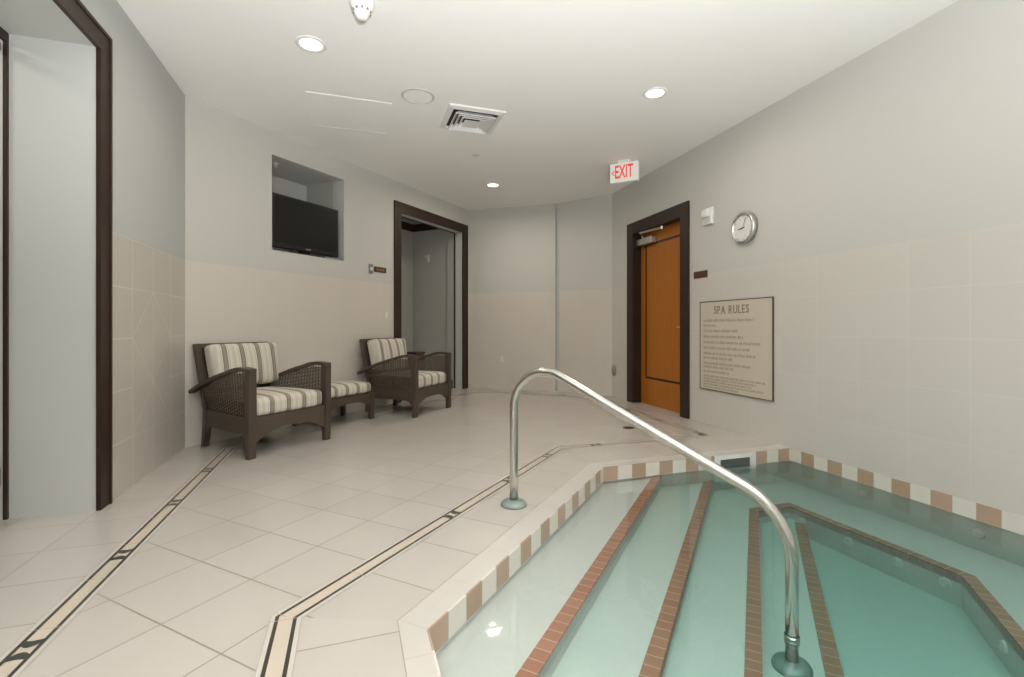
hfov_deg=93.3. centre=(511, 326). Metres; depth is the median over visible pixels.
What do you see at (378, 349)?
cushion
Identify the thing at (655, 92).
recessed light
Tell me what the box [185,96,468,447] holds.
wall
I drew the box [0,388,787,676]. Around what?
floor
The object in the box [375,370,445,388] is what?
seat cushion
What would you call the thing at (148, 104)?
wall
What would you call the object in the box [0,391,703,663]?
tiles
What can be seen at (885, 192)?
wall
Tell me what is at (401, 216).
trim
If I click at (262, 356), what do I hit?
cushion
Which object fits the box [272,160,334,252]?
wall niche
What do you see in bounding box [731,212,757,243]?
wall clock
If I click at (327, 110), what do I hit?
access panel
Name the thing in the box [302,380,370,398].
seat cushion
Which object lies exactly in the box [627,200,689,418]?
door
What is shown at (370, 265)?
switch
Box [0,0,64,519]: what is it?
wall
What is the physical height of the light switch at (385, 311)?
0.118 m
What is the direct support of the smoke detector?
attached to the ceiling
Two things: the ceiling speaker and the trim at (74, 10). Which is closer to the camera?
the trim at (74, 10)
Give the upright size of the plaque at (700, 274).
0.072 m
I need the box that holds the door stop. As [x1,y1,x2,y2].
[612,365,615,375]
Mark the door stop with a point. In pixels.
(613, 366)
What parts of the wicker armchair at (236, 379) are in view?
leg, armrest, panel, rail, frame, panel, leg, panel, armrest, leg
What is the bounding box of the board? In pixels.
[700,297,773,401]
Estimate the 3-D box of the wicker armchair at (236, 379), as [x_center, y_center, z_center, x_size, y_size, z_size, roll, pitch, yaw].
[-2.160,0.570,4.149,0.841,0.860,0.788,0,0,27]
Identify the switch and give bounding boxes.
[369,264,372,273]
[384,310,387,319]
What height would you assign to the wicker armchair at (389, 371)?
0.860 m
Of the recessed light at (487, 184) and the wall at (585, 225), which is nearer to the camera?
the recessed light at (487, 184)
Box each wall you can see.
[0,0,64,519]
[23,0,184,512]
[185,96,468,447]
[307,181,453,387]
[469,203,558,390]
[559,194,611,395]
[612,0,1023,515]
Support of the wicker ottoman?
on the floor at (310, 555)
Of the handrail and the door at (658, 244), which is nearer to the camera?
the handrail
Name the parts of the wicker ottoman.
leg, leg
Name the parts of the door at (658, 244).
closer arm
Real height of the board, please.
0.902 m
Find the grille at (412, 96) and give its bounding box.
[404,90,431,102]
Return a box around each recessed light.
[295,35,326,52]
[486,183,499,186]
[642,87,667,98]
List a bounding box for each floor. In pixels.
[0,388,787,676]
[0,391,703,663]
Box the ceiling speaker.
[401,88,434,103]
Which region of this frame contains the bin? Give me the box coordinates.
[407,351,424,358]
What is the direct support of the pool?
in the floor at (310, 555)
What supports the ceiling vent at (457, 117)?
in the ceiling
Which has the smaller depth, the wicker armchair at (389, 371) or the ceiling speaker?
the ceiling speaker
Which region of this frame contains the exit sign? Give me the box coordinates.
[610,159,638,183]
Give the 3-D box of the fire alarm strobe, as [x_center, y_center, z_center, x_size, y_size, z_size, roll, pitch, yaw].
[1.988,-1.130,4.931,0.073,0.170,0.150,0,0,-16]
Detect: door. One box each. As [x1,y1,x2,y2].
[0,26,8,519]
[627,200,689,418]
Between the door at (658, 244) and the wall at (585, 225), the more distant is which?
the wall at (585, 225)
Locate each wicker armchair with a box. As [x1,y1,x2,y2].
[188,342,330,459]
[357,338,451,417]
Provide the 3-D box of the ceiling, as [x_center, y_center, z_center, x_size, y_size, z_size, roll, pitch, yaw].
[0.342,-1.970,1.937,5.399,0.100,12.784,0,0,-15]
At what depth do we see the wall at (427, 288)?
8.11 m
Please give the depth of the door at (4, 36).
2.50 m
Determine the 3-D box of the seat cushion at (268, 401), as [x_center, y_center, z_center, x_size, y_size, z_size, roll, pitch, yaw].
[-2.094,0.616,4.115,0.660,0.175,0.645,0,0,27]
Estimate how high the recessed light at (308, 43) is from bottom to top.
0.008 m
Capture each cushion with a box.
[204,342,278,386]
[213,387,321,415]
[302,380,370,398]
[367,338,406,369]
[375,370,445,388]
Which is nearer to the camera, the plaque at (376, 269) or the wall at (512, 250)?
the plaque at (376, 269)
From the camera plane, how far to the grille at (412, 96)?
4.02 m
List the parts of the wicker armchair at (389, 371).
frame, panel, armrest, panel, rail, leg, armrest, panel, leg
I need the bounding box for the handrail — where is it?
[501,367,812,676]
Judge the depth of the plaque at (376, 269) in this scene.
6.08 m
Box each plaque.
[374,266,385,272]
[694,270,707,278]
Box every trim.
[52,0,112,510]
[394,200,467,401]
[401,216,454,387]
[401,221,437,231]
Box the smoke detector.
[349,0,374,21]
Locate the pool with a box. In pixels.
[427,448,1023,676]
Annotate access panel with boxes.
[305,91,391,133]
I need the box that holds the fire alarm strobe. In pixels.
[701,207,713,225]
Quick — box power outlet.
[500,355,504,362]
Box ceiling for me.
[117,0,957,210]
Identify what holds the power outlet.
attached to the wall at (512, 250)
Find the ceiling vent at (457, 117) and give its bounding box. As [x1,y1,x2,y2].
[439,103,505,133]
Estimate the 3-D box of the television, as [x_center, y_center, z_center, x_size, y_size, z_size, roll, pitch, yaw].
[-2.256,-1.041,5.159,0.224,0.568,0.840,0,0,27]
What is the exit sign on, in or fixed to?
hanging from the ceiling
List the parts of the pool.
skimmer frame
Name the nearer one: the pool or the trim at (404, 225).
the pool
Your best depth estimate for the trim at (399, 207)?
7.03 m
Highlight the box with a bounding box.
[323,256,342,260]
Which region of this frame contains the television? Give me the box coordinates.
[272,192,337,257]
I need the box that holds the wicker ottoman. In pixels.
[292,380,373,425]

